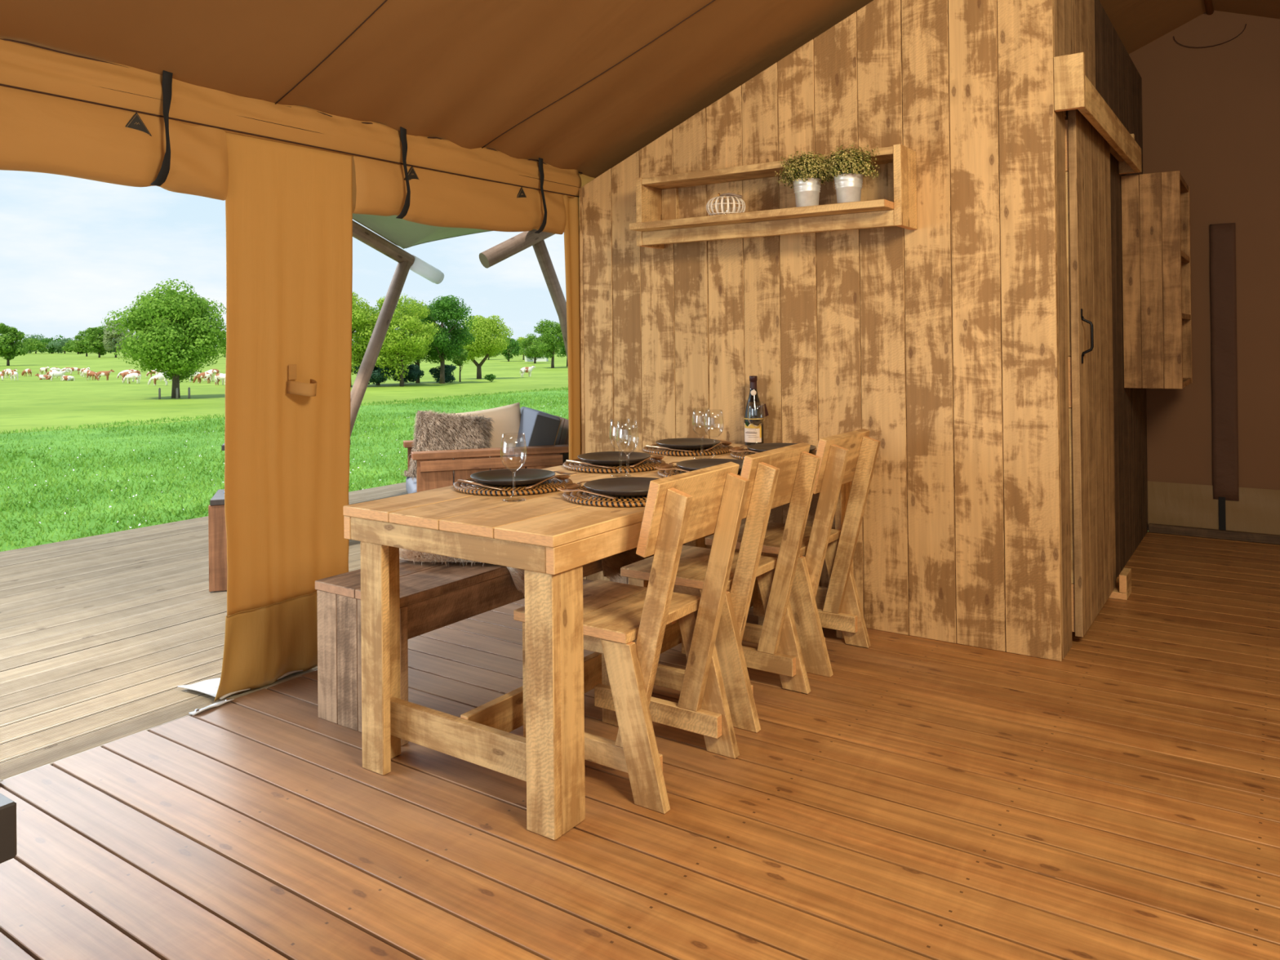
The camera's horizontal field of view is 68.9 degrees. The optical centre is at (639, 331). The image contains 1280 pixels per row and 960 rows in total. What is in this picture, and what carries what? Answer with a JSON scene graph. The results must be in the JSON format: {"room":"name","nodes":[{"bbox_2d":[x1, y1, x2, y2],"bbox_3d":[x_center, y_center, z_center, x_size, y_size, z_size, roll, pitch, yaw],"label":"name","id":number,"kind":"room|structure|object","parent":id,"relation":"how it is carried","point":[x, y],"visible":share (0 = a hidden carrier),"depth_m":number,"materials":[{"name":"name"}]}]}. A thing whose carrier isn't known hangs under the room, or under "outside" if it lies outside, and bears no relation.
{"room":"tent interior","nodes":[
{"label":"tent interior","id":0,"kind":"room"},
{"bbox_2d":[0,37,595,701],"bbox_3d":[-0.987,0.215,4.052,0.359,2.148,7.964,-1,0,35],"label":"wall","id":1,"kind":"structure","parent":0,"point":[291,180],"depth_m":3.42,"materials":[{"name":"fabric"}]},
{"bbox_2d":[0,342,1148,531],"bbox_3d":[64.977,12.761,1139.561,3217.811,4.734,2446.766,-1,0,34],"label":"pasture","id":2,"kind":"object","parent":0,"point":[27,402],"visible":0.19,"depth_m":95.25,"materials":[{"name":"green plant"}]},
{"bbox_2d":[4,368,17,377],"bbox_3d":[-111.085,7.281,164.948,2.598,1.722,0.696,-1,0,12],"label":"cow","id":3,"kind":"object","parent":2,"relation":"on","point":[8,372],"visible":0.77,"depth_m":164.71},
{"bbox_2d":[0,323,28,365],"bbox_3d":[-192.015,3.810,283.307,10.340,13.432,11.169,-1,0,34],"label":"tree","id":4,"kind":"object","parent":2,"relation":"on","point":[8,335],"visible":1,"depth_m":282.66,"materials":[{"name":"green plant"}]},
{"bbox_2d":[9,371,18,380],"bbox_3d":[-98.276,6.899,146.606,2.425,1.410,0.695,-1,-1,38],"label":"cow","id":5,"kind":"object","parent":2,"relation":"on","point":[14,374],"visible":1,"depth_m":146.16},
{"bbox_2d":[21,368,31,376],"bbox_3d":[-115.466,7.625,175.798,2.425,1.410,0.695,-1,0,18],"label":"cow","id":6,"kind":"object","parent":2,"relation":"on","point":[26,371],"visible":1,"depth_m":175.47},
{"bbox_2d":[17,337,48,353],"bbox_3d":[-519.132,11.877,787.274,29.098,14.102,35.438,-1,0,34],"label":"tree","id":7,"kind":"object","parent":2,"relation":"on","point":[33,344],"visible":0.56,"depth_m":788.69,"materials":[{"name":"green plant"}]},
{"bbox_2d":[22,333,53,353],"bbox_3d":[-549.067,10.511,845.570,31.518,18.609,33.434,-1,0,34],"label":"tree","id":8,"kind":"object","parent":2,"relation":"on","point":[33,336],"visible":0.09,"depth_m":841.40,"materials":[{"name":"green plant"}]},
{"bbox_2d":[35,373,53,379],"bbox_3d":[-96.842,7.241,151.703,2.598,1.245,0.990,-1,0,-15],"label":"cow","id":9,"kind":"object","parent":2,"relation":"on","point":[41,376],"visible":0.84,"depth_m":151.44},
{"bbox_2d":[39,335,65,353],"bbox_3d":[-516.482,10.846,821.429,26.629,16.768,26.674,-1,0,34],"label":"tree","id":10,"kind":"object","parent":2,"relation":"on","point":[51,350],"visible":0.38,"depth_m":814.82,"materials":[{"name":"green plant"}]},
{"bbox_2d":[48,368,68,381],"bbox_3d":[-87.895,6.512,141.193,2.598,1.722,0.696,0,0,-35],"label":"cow","id":11,"kind":"object","parent":2,"relation":"on","point":[52,374],"visible":1,"depth_m":140.89},
{"bbox_2d":[46,337,79,353],"bbox_3d":[-494.811,11.662,802.969,25.021,14.316,26.400,-1,0,34],"label":"tree","id":12,"kind":"object","parent":2,"relation":"on","point":[60,344],"visible":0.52,"depth_m":797.79,"materials":[{"name":"green plant"}]},
{"bbox_2d":[62,375,74,380],"bbox_3d":[-87.620,6.947,142.812,2.598,1.245,0.990,-1,0,11],"label":"cow","id":13,"kind":"object","parent":2,"relation":"on","point":[64,377],"visible":0.71,"depth_m":142.51},
{"bbox_2d":[68,367,80,374],"bbox_3d":[-111.218,7.660,184.135,2.425,1.410,0.695,0,-1,-36],"label":"cow","id":14,"kind":"object","parent":2,"relation":"on","point":[73,369],"visible":0.8,"depth_m":183.75},
{"bbox_2d":[61,340,91,354],"bbox_3d":[-433.554,11.760,719.626,18.645,11.190,21.037,-1,0,34],"label":"tree","id":15,"kind":"object","parent":2,"relation":"on","point":[68,347],"visible":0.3,"depth_m":714.26,"materials":[{"name":"green plant"}]},
{"bbox_2d":[72,330,96,356],"bbox_3d":[-318.205,6.711,536.829,16.699,15.344,14.225,-1,0,34],"label":"tree","id":16,"kind":"object","parent":2,"relation":"on","point":[78,344],"visible":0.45,"depth_m":532.22,"materials":[{"name":"green plant"}]},
{"bbox_2d":[86,370,97,380],"bbox_3d":[-84.174,6.682,143.500,2.425,1.410,0.695,-1,0,24],"label":"cow","id":17,"kind":"object","parent":2,"relation":"on","point":[91,373],"visible":0.91,"depth_m":143.28},
{"bbox_2d":[83,325,112,357],"bbox_3d":[-273.301,5.052,471.765,15.258,16.372,13.579,-1,0,34],"label":"tree","id":18,"kind":"object","parent":2,"relation":"on","point":[95,333],"visible":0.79,"depth_m":468.42,"materials":[{"name":"green plant"}]},
{"bbox_2d":[95,368,114,380],"bbox_3d":[-80.378,6.414,140.336,2.598,1.722,0.696,-1,0,-10],"label":"cow","id":19,"kind":"object","parent":2,"relation":"on","point":[107,373],"visible":1,"depth_m":140.10},
{"bbox_2d":[102,320,129,357],"bbox_3d":[-260.359,3.669,464.553,12.629,18.756,13.750,-1,0,34],"label":"tree","id":20,"kind":"object","parent":2,"relation":"on","point":[109,335],"visible":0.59,"depth_m":461.50,"materials":[{"name":"green plant"}]},
{"bbox_2d":[120,370,140,382],"bbox_3d":[-71.112,6.097,130.349,2.598,1.722,0.696,-1,0,-12],"label":"cow","id":21,"kind":"object","parent":2,"relation":"on","point":[124,374],"visible":0.66,"depth_m":130.08},
{"bbox_2d":[122,373,141,383],"bbox_3d":[-65.865,5.994,120.995,2.425,1.410,0.695,-1,0,2],"label":"cow","id":22,"kind":"object","parent":2,"relation":"on","point":[132,375],"visible":1,"depth_m":120.74},
{"bbox_2d":[147,373,169,385],"bbox_3d":[-57.717,5.711,111.976,2.425,1.410,0.695,-1,0,-13],"label":"cow","id":23,"kind":"object","parent":2,"relation":"on","point":[159,376],"visible":0.81,"depth_m":111.72},
{"bbox_2d":[101,278,226,398],"bbox_3d":[-39.405,0.677,78.508,9.413,10.388,9.678,-1,0,34],"label":"oak tree","id":24,"kind":"object","parent":2,"relation":"on","point":[171,330],"visible":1,"depth_m":77.03,"materials":[{"name":"green plant"}]},
{"bbox_2d":[192,372,211,383],"bbox_3d":[-55.904,5.849,119.256,2.425,1.410,0.695,-1,0,2],"label":"cow","id":25,"kind":"object","parent":2,"relation":"on","point":[203,375],"visible":1,"depth_m":119.02},
{"bbox_2d":[203,368,217,381],"bbox_3d":[-58.793,5.909,127.680,2.598,1.722,0.696,-1,0,26],"label":"cow","id":26,"kind":"object","parent":2,"relation":"on","point":[214,371],"visible":0.47,"depth_m":127.33},
{"bbox_2d":[213,373,225,385],"bbox_3d":[-49.435,5.594,110.732,2.425,1.410,0.695,-1,0,13],"label":"cow","id":27,"kind":"object","parent":2,"relation":"on","point":[219,376],"visible":0.63,"depth_m":110.56},
{"bbox_2d":[219,333,226,357],"bbox_3d":[-75.861,3.563,174.803,5.722,9.288,6.024,-1,0,34],"label":"tree","id":28,"kind":"object","parent":2,"relation":"on","point":[223,350],"visible":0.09,"depth_m":173.15,"materials":[{"name":"plant"}]},
{"bbox_2d":[351,291,389,386],"bbox_3d":[-31.684,0.892,100.431,8.548,10.823,7.811,-1,0,34],"label":"tree","id":29,"kind":"object","parent":2,"relation":"on","point":[360,323],"visible":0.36,"depth_m":99.51,"materials":[{"name":"green plant"}]},
{"bbox_2d":[351,363,395,384],"bbox_3d":[-28.888,4.374,101.038,4.762,2.741,4.550,-1,0,34],"label":"bush","id":30,"kind":"object","parent":2,"relation":"on","point":[376,377],"visible":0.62,"depth_m":100.10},
{"bbox_2d":[351,302,410,385],"bbox_3d":[-29.991,1.293,105.557,7.975,10.057,7.934,-1,0,34],"label":"tree","id":31,"kind":"object","parent":2,"relation":"on","point":[374,308],"visible":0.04,"depth_m":104.74,"materials":[{"name":"green plant"}]},
{"bbox_2d":[364,293,439,386],"bbox_3d":[-25.572,0.969,101.018,7.619,10.346,7.490,-1,0,34],"label":"tree","id":32,"kind":"object","parent":2,"relation":"on","point":[393,344],"visible":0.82,"depth_m":99.86,"materials":[{"name":"green plant"}]},
{"bbox_2d":[390,363,424,383],"bbox_3d":[-26.469,4.704,106.283,4.784,2.247,4.061,-1,0,34],"label":"bush","id":33,"kind":"object","parent":2,"relation":"on","point":[415,372],"visible":0.68,"depth_m":105.65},
{"bbox_2d":[396,299,440,382],"bbox_3d":[-26.612,1.289,111.939,7.796,10.282,7.971,-1,0,34],"label":"tree","id":34,"kind":"object","parent":2,"relation":"on","point":[429,358],"visible":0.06,"depth_m":111.07,"materials":[{"name":"green plant"}]},
{"bbox_2d":[428,364,457,382],"bbox_3d":[-23.276,4.950,111.043,3.060,2.269,2.909,-1,0,34],"label":"bush","id":35,"kind":"object","parent":2,"relation":"on","point":[449,376],"visible":0.75,"depth_m":110.50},
{"bbox_2d":[417,294,476,383],"bbox_3d":[-22.960,1.000,108.767,7.419,10.537,7.751,-1,0,34],"label":"tree","id":36,"kind":"object","parent":2,"relation":"on","point":[444,310],"visible":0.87,"depth_m":107.63,"materials":[{"name":"green plant"}]},
{"bbox_2d":[452,343,469,382],"bbox_3d":[-22.081,3.768,114.470,2.242,5.263,2.312,-1,0,34],"label":"tree","id":37,"kind":"object","parent":2,"relation":"on","point":[459,362],"visible":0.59,"depth_m":114.23,"materials":[{"name":"green plant"}]},
{"bbox_2d":[452,315,513,378],"bbox_3d":[-21.750,2.134,127.147,9.149,9.102,9.521,-1,0,34],"label":"tree","id":38,"kind":"object","parent":2,"relation":"on","point":[490,343],"visible":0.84,"depth_m":125.25,"materials":[{"name":"green plant"}]},
{"bbox_2d":[484,373,496,382],"bbox_3d":[-18.212,5.571,113.247,1.479,0.989,1.572,-1,0,34],"label":"bush","id":39,"kind":"object","parent":2,"relation":"on","point":[490,376],"visible":1,"depth_m":113.18,"materials":[{"name":"green plant"}]},
{"bbox_2d":[495,337,521,361],"bbox_3d":[-37.484,4.962,266.441,9.012,7.362,8.339,-1,0,34],"label":"tree","id":40,"kind":"object","parent":2,"relation":"on","point":[514,348],"visible":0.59,"depth_m":264.86,"materials":[{"name":"green plant"}]},
{"bbox_2d":[520,364,535,377],"bbox_3d":[-16.051,5.574,133.633,2.598,1.722,0.696,0,-1,-38],"label":"cow","id":41,"kind":"object","parent":2,"relation":"on","point":[529,370],"visible":1,"depth_m":133.23},
{"bbox_2d":[518,333,546,363],"bbox_3d":[-27.280,4.281,238.797,8.289,8.112,7.446,-1,0,34],"label":"tree","id":42,"kind":"object","parent":2,"relation":"on","point":[530,351],"visible":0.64,"depth_m":237.21,"materials":[{"name":"green plant"}]},
{"bbox_2d":[523,347,548,361],"bbox_3d":[-29.072,6.120,261.918,6.600,4.300,6.900,-1,0,0],"label":"house","id":43,"kind":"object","parent":2,"relation":"on","point":[526,359],"visible":0.25,"depth_m":259.95,"materials":[{"name":"white"}]},
{"bbox_2d":[533,319,564,368],"bbox_3d":[-18.401,2.528,194.138,8.429,10.592,8.544,-1,0,34],"label":"tree","id":44,"kind":"object","parent":2,"relation":"on","point":[550,332],"visible":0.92,"depth_m":192.71,"materials":[{"name":"green plant"}]},
{"bbox_2d":[555,344,568,366],"bbox_3d":[-15.361,3.266,203.647,6.916,9.187,6.492,-1,0,34],"label":"tree","id":45,"kind":"object","parent":2,"relation":"on","point":[562,351],"visible":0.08,"depth_m":203.34,"materials":[{"name":"green plant"}]},
{"bbox_2d":[0,531,1279,959],"bbox_3d":[1.484,1.282,2.696,5.475,0.082,7.236,-1,0,34],"label":"floor","id":46,"kind":"structure","parent":0,"point":[1118,797],"depth_m":2.42,"materials":[{"name":"brown wood"}]},
{"bbox_2d":[0,793,17,863],"bbox_3d":[-1.534,1.053,1.618,0.712,0.450,0.533,-1,0,34],"label":"table","id":47,"kind":"object","parent":46,"relation":"on","point":[8,851],"visible":1,"depth_m":1.63,"materials":[{"name":"grey paint"}]},
{"bbox_2d":[315,543,685,746],"bbox_3d":[-0.429,1.053,3.697,0.413,0.456,1.708,-1,0,34],"label":"bench","id":48,"kind":"object","parent":46,"relation":"on","point":[433,596],"visible":0.28,"depth_m":3.07,"materials":[{"name":"brown wood"}]},
{"bbox_2d":[399,547,524,596],"bbox_3d":[-0.549,0.806,3.468,0.515,0.284,0.640,-1,0,34],"label":"sheepskin rug","id":49,"kind":"object","parent":48,"relation":"on","point":[517,575],"visible":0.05,"depth_m":3.29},
{"bbox_2d":[601,547,653,581],"bbox_3d":[-0.197,0.837,3.986,0.513,0.348,0.630,-1,0,34],"label":"sheepskin rug","id":50,"kind":"object","parent":48,"relation":"on","point":[611,565],"visible":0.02,"depth_m":3.74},
{"bbox_2d":[342,443,853,839],"bbox_3d":[0.022,0.893,3.375,0.813,0.762,2.010,-1,0,34],"label":"dining table","id":51,"kind":"object","parent":46,"relation":"on","point":[550,537],"visible":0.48,"depth_m":2.56,"materials":[{"name":"brown wood"}]},
{"bbox_2d":[453,475,573,495],"bbox_3d":[-0.422,0.506,3.110,0.396,0.015,0.396,-1,0,33],"label":"placemat","id":52,"kind":"object","parent":51,"relation":"on","point":[551,485],"visible":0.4,"depth_m":2.98,"materials":[{"name":"wicker"}]},
{"bbox_2d":[457,479,507,490],"bbox_3d":[-0.509,0.492,3.011,0.019,0.010,0.270,0,-1,-45],"label":"knife","id":53,"kind":"object","parent":52,"relation":"on","point":[466,482],"visible":1,"depth_m":3.03,"materials":[{"name":"brown metal"}]},
{"bbox_2d":[470,468,555,486],"bbox_3d":[-0.422,0.487,3.111,0.281,0.024,0.281,-1,0,34],"label":"plate","id":54,"kind":"object","parent":52,"relation":"on","point":[522,477],"visible":0.98,"depth_m":3.16,"materials":[{"name":"ceramic"}]},
{"bbox_2d":[525,475,570,488],"bbox_3d":[-0.297,0.483,3.036,0.048,0.019,0.227,-1,0,31],"label":"spoon","id":55,"kind":"object","parent":52,"relation":"on","point":[558,477],"visible":1,"depth_m":3.07,"materials":[{"name":"brown metal"}]},
{"bbox_2d":[500,433,526,501],"bbox_3d":[-0.385,0.411,2.847,0.080,0.202,0.080,0,0,-22],"label":"wine glass","id":56,"kind":"object","parent":51,"relation":"on","point":[523,433],"visible":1,"depth_m":2.85,"materials":[{"name":"clear"}]},
{"bbox_2d":[562,485,647,506],"bbox_3d":[-0.042,0.501,2.891,0.396,0.015,0.396,-1,0,-2],"label":"placemat","id":57,"kind":"object","parent":51,"relation":"on","point":[578,497],"visible":0.26,"depth_m":2.76,"materials":[{"name":"wicker"}]},
{"bbox_2d":[564,480,589,489],"bbox_3d":[-0.168,0.481,2.965,0.048,0.019,0.227,-1,0,31],"label":"spoon","id":58,"kind":"object","parent":57,"relation":"on","point":[572,486],"visible":0.9,"depth_m":2.91,"materials":[{"name":"wood"}]},
{"bbox_2d":[557,487,615,498],"bbox_3d":[-0.160,0.481,2.790,0.200,0.017,0.029,-1,0,31],"label":"fork","id":59,"kind":"object","parent":57,"relation":"on","point":[562,489],"visible":1,"depth_m":2.79,"materials":[{"name":"wood"}]},
{"bbox_2d":[583,476,659,496],"bbox_3d":[-0.032,0.481,2.884,0.281,0.024,0.281,-1,0,34],"label":"plate","id":60,"kind":"object","parent":57,"relation":"on","point":[625,486],"visible":0.73,"depth_m":2.94,"materials":[{"name":"ceramic"}]},
{"bbox_2d":[562,457,666,473],"bbox_3d":[-0.098,0.506,3.579,0.396,0.015,0.396,-1,-1,41],"label":"placemat","id":61,"kind":"object","parent":51,"relation":"on","point":[648,464],"visible":0.45,"depth_m":3.45,"materials":[{"name":"wicker"}]},
{"bbox_2d":[565,459,615,468],"bbox_3d":[-0.185,0.492,3.480,0.019,0.010,0.270,0,-1,-45],"label":"knife","id":62,"kind":"object","parent":61,"relation":"on","point":[566,460],"visible":1,"depth_m":3.50,"materials":[{"name":"brown metal"}]},
{"bbox_2d":[577,451,650,465],"bbox_3d":[-0.099,0.486,3.579,0.281,0.024,0.281,-1,0,34],"label":"plate","id":63,"kind":"object","parent":61,"relation":"on","point":[602,458],"visible":0.97,"depth_m":3.64,"materials":[{"name":"ceramic"}]},
{"bbox_2d":[630,456,663,466],"bbox_3d":[0.027,0.482,3.505,0.048,0.019,0.227,-1,0,31],"label":"spoon","id":64,"kind":"object","parent":61,"relation":"on","point":[655,458],"visible":1,"depth_m":3.54,"materials":[{"name":"brown metal"}]},
{"bbox_2d":[642,444,733,456],"bbox_3d":[0.209,0.506,4.048,0.396,0.015,0.396,0,0,-23],"label":"placemat","id":65,"kind":"object","parent":51,"relation":"on","point":[719,449],"visible":0.52,"depth_m":3.92,"materials":[{"name":"wicker"}]},
{"bbox_2d":[645,444,691,451],"bbox_3d":[0.122,0.492,3.948,0.019,0.010,0.270,0,-1,-45],"label":"knife","id":66,"kind":"object","parent":65,"relation":"on","point":[646,446],"visible":1,"depth_m":3.97,"materials":[{"name":"brown metal"}]},
{"bbox_2d":[655,438,720,449],"bbox_3d":[0.208,0.486,4.048,0.281,0.024,0.281,-1,0,34],"label":"plate","id":67,"kind":"object","parent":65,"relation":"on","point":[673,443],"visible":0.97,"depth_m":4.11,"materials":[{"name":"ceramic"}]},
{"bbox_2d":[705,442,732,450],"bbox_3d":[0.334,0.482,3.974,0.048,0.019,0.227,-1,0,31],"label":"spoon","id":68,"kind":"object","parent":65,"relation":"on","point":[722,443],"visible":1,"depth_m":3.99,"materials":[{"name":"wood"}]},
{"bbox_2d":[657,465,741,477],"bbox_3d":[0.260,0.501,3.331,0.396,0.015,0.396,0,0,-34],"label":"placemat","id":69,"kind":"object","parent":51,"relation":"on","point":[664,473],"visible":0.12,"depth_m":3.31,"materials":[{"name":"wicker"}]},
{"bbox_2d":[659,462,677,468],"bbox_3d":[0.134,0.480,3.406,0.048,0.019,0.227,-1,0,31],"label":"spoon","id":70,"kind":"object","parent":69,"relation":"on","point":[667,465],"visible":0.83,"depth_m":3.35,"materials":[{"name":"brown metal"}]},
{"bbox_2d":[654,466,690,471],"bbox_3d":[0.142,0.481,3.230,0.200,0.017,0.029,-1,0,31],"label":"fork","id":71,"kind":"object","parent":69,"relation":"on","point":[657,468],"visible":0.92,"depth_m":3.25,"materials":[{"name":"brown metal"}]},
{"bbox_2d":[675,458,743,472],"bbox_3d":[0.270,0.481,3.324,0.281,0.024,0.281,-1,0,34],"label":"plate","id":72,"kind":"object","parent":69,"relation":"on","point":[690,464],"visible":0.45,"depth_m":3.42,"materials":[{"name":"ceramic"}]},
{"bbox_2d":[743,375,768,445],"bbox_3d":[0.517,0.354,4.194,0.103,0.315,0.088,-1,0,34],"label":"wine bottle","id":73,"kind":"object","parent":51,"relation":"on","point":[756,412],"visible":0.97,"depth_m":4.17,"materials":[{"name":"black glass"}]},
{"bbox_2d":[730,448,816,459],"bbox_3d":[0.568,0.501,3.823,0.396,0.015,0.396,-1,0,6],"label":"placemat","id":74,"kind":"object","parent":51,"relation":"on","point":[740,455],"visible":0.09,"depth_m":3.82,"materials":[{"name":"wicker"}]},
{"bbox_2d":[746,442,816,452],"bbox_3d":[0.578,0.481,3.816,0.281,0.024,0.281,-1,0,34],"label":"plate","id":75,"kind":"object","parent":74,"relation":"on","point":[760,447],"visible":0.44,"depth_m":3.91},
{"bbox_2d":[513,462,750,813],"bbox_3d":[-0.013,0.832,2.757,0.586,0.875,0.441,-1,0,34],"label":"dining chair","id":76,"kind":"object","parent":46,"relation":"on","point":[681,508],"visible":0.75,"depth_m":2.65,"materials":[{"name":"brown wood"}]},
{"bbox_2d":[620,442,821,733],"bbox_3d":[0.292,0.833,3.254,0.586,0.875,0.441,-1,0,34],"label":"dining chair","id":77,"kind":"object","parent":46,"relation":"on","point":[778,477],"visible":0.59,"depth_m":3.19,"materials":[{"name":"brown wood"}]},
{"bbox_2d":[705,428,879,677],"bbox_3d":[0.620,0.832,3.729,0.586,0.875,0.441,-1,0,34],"label":"dining chair","id":78,"kind":"object","parent":46,"relation":"on","point":[849,456],"visible":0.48,"depth_m":3.65,"materials":[{"name":"brown wood"}]},
{"bbox_2d":[1109,567,1131,599],"bbox_3d":[2.293,1.200,4.464,0.081,0.115,0.165,-1,0,34],"label":"door stop","id":79,"kind":"object","parent":46,"relation":"on","point":[1122,591],"visible":0.79,"depth_m":4.40,"materials":[{"name":"brown wood"}]},
{"bbox_2d":[0,0,1279,177],"bbox_3d":[0.990,-1.404,1.988,5.620,1.156,9.200,-1,0,34],"label":"ceiling","id":80,"kind":"structure","parent":0,"point":[583,86],"depth_m":3.65,"materials":[{"name":"brown fabric"}]},
{"bbox_2d":[578,0,1062,661],"bbox_3d":[0.655,-0.210,4.249,2.310,2.965,0.061,-1,0,34],"label":"wall","id":81,"kind":"structure","parent":0,"point":[938,340],"depth_m":3.92,"materials":[{"name":"brown wood"}]},
{"bbox_2d":[629,143,917,248],"bbox_3d":[0.535,-0.578,4.109,1.280,0.323,0.303,-1,0,34],"label":"wall shelf","id":82,"kind":"object","parent":81,"relation":"attached to","point":[658,224],"visible":1,"depth_m":4.03,"materials":[{"name":"brown wood"}]},
{"bbox_2d":[706,192,745,215],"bbox_3d":[0.383,-0.565,4.169,0.176,0.108,0.176,-1,0,34],"label":"lantern","id":83,"kind":"object","parent":82,"relation":"on","point":[732,197],"visible":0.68,"depth_m":4.12,"materials":[{"name":"white wood"}]},
{"bbox_2d":[775,151,833,207],"bbox_3d":[0.695,-0.638,3.893,0.262,0.247,0.219,-1,0,12],"label":"potted plant","id":84,"kind":"object","parent":82,"relation":"on","point":[806,188],"visible":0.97,"depth_m":3.85,"materials":[{"name":"green plant"}]},
{"bbox_2d":[815,142,879,203],"bbox_3d":[0.836,-0.642,3.785,0.272,0.250,0.207,-1,-1,39],"label":"potted plant","id":85,"kind":"object","parent":82,"relation":"on","point":[848,184],"visible":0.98,"depth_m":3.75,"materials":[{"name":"green plant"}]},
{"bbox_2d":[1053,0,1148,659],"bbox_3d":[2.365,-0.219,4.781,0.096,2.955,2.809,-1,0,34],"label":"wall","id":86,"kind":"structure","parent":0,"point":[1085,26],"depth_m":4.80,"materials":[{"name":"brown wood"}]},
{"bbox_2d":[1053,52,1142,637],"bbox_3d":[2.126,0.085,4.267,0.130,2.277,1.758,-1,0,34],"label":"door","id":87,"kind":"structure","parent":86,"relation":"in","point":[1087,153],"depth_m":3.92,"materials":[{"name":"brown wood"}]},
{"bbox_2d":[1120,170,1192,389],"bbox_3d":[2.916,-0.273,5.257,0.276,1.148,0.670,-1,0,34],"label":"upper cabinet","id":88,"kind":"object","parent":86,"relation":"attached to","point":[1156,206],"visible":1,"depth_m":4.99,"materials":[{"name":"brown wood"}]},
{"bbox_2d":[1128,10,1279,534],"bbox_3d":[3.532,-0.381,5.688,5.600,3.267,0.046,-1,0,34],"label":"wall","id":89,"kind":"structure","parent":0,"point":[1211,84],"depth_m":5.67,"materials":[{"name":"brown fabric"}]},
{"bbox_2d":[1148,523,1279,544],"bbox_3d":[4.487,1.211,4.994,3.120,0.052,0.032,-1,0,34],"label":"baseboard","id":90,"kind":"structure","parent":89,"relation":"attached to","point":[1155,528],"depth_m":5.66,"materials":[{"name":"brown wood"}]},
{"label":"outside","id":91,"kind":"structure","parent":0,"visible":0},
{"bbox_2d":[0,482,408,780],"bbox_3d":[-1.870,1.413,5.647,3.394,0.195,12.057,-1,0,34],"label":"deck","id":92,"kind":"object","parent":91,"point":[100,634],"visible":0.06,"depth_m":4.01,"materials":[{"name":"brown wood"}]},
{"bbox_2d":[208,488,226,591],"bbox_3d":[-2.016,1.076,4.926,0.436,0.462,0.352,0,0,-18],"label":"garden stool","id":93,"kind":"object","parent":92,"relation":"on","point":[217,537],"visible":0.14,"depth_m":4.71,"materials":[{"name":"red wood"}]},
{"bbox_2d":[350,261,410,435],"bbox_3d":[-2.148,0.376,7.291,0.104,1.936,0.930,-1,0,34],"label":"canopy pole","id":94,"kind":"object","parent":92,"relation":"on","point":[381,326],"visible":0.5,"depth_m":7.36,"materials":[{"name":"brown wood"}]},
{"bbox_2d":[352,220,444,284],"bbox_3d":[-2.162,-0.763,7.298,0.120,0.714,1.631,-1,0,34],"label":"rafter","id":95,"kind":"object","parent":94,"relation":"attached to","point":[360,233],"visible":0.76,"depth_m":7.51,"materials":[{"name":"brown wood"}]},
{"bbox_2d":[352,213,533,248],"bbox_3d":[-0.846,-1.011,6.885,2.658,0.631,4.600,-1,0,34],"label":"canopy","id":96,"kind":"object","parent":95,"relation":"on","point":[403,233],"visible":0.12,"depth_m":7.29,"materials":[{"name":"fabric"}]},
{"bbox_2d":[403,415,568,492],"bbox_3d":[-0.943,0.935,5.905,1.019,0.734,0.765,0,0,-18],"label":"outdoor sofa","id":97,"kind":"object","parent":92,"relation":"on","point":[434,468],"visible":0.26,"depth_m":5.52,"materials":[{"name":"red wood"}]},
{"bbox_2d":[405,476,453,493],"bbox_3d":[-1.037,0.971,5.871,0.805,0.107,0.596,0,0,-18],"label":"seat cushion","id":98,"kind":"object","parent":97,"relation":"on","point":[411,485],"visible":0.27,"depth_m":5.74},
{"bbox_2d":[408,409,495,481],"bbox_3d":[-1.158,0.728,5.785,0.543,0.499,0.277,-1,0,-14],"label":"fur throw","id":99,"kind":"object","parent":98,"relation":"on","point":[434,431],"visible":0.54,"depth_m":5.75,"materials":[{"name":"fur"}]},
{"bbox_2d":[453,402,520,470],"bbox_3d":[-0.955,0.703,6.038,0.508,0.476,0.179,0,0,-24],"label":"pillow","id":100,"kind":"object","parent":98,"relation":"on","point":[507,418],"visible":0.27,"depth_m":6.04,"materials":[{"name":"fabric"}]},
{"bbox_2d":[515,406,561,456],"bbox_3d":[-0.695,0.718,5.988,0.272,0.447,0.547,0,0,-18],"label":"cushion","id":101,"kind":"object","parent":98,"relation":"on","point":[539,428],"visible":0.57,"depth_m":5.75,"materials":[{"name":"grey fabric"}]},
{"bbox_2d":[532,240,567,357],"bbox_3d":[-0.738,0.193,9.352,0.124,2.299,1.008,-1,0,34],"label":"pole","id":102,"kind":"object","parent":92,"relation":"on","point":[540,250],"visible":0.38,"depth_m":9.15,"materials":[{"name":"brown wood"}]},
{"bbox_2d":[479,229,555,268],"bbox_3d":[-0.886,-0.999,9.029,1.453,0.815,0.157,0,-1,-37],"label":"rafter","id":103,"kind":"object","parent":102,"relation":"attached to","point":[522,241],"visible":0.52,"depth_m":8.72,"materials":[{"name":"brown wood"}]},
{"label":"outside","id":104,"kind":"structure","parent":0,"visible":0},
{"bbox_2d":[0,386,568,551],"bbox_3d":[-1.136,1.799,21.394,13.200,0.125,46.000,-1,0,34],"label":"lawn","id":105,"kind":"structure","parent":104,"point":[112,440],"depth_m":12.43,"materials":[{"name":"green plant"}]},
{"bbox_2d":[0,400,562,537],"bbox_3d":[-3.666,1.691,14.566,8.986,0.043,16.882,-1,0,34],"label":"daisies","id":106,"kind":"object","parent":105,"relation":"on","point":[542,401],"visible":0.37,"depth_m":11.08,"materials":[{"name":"white plant"}]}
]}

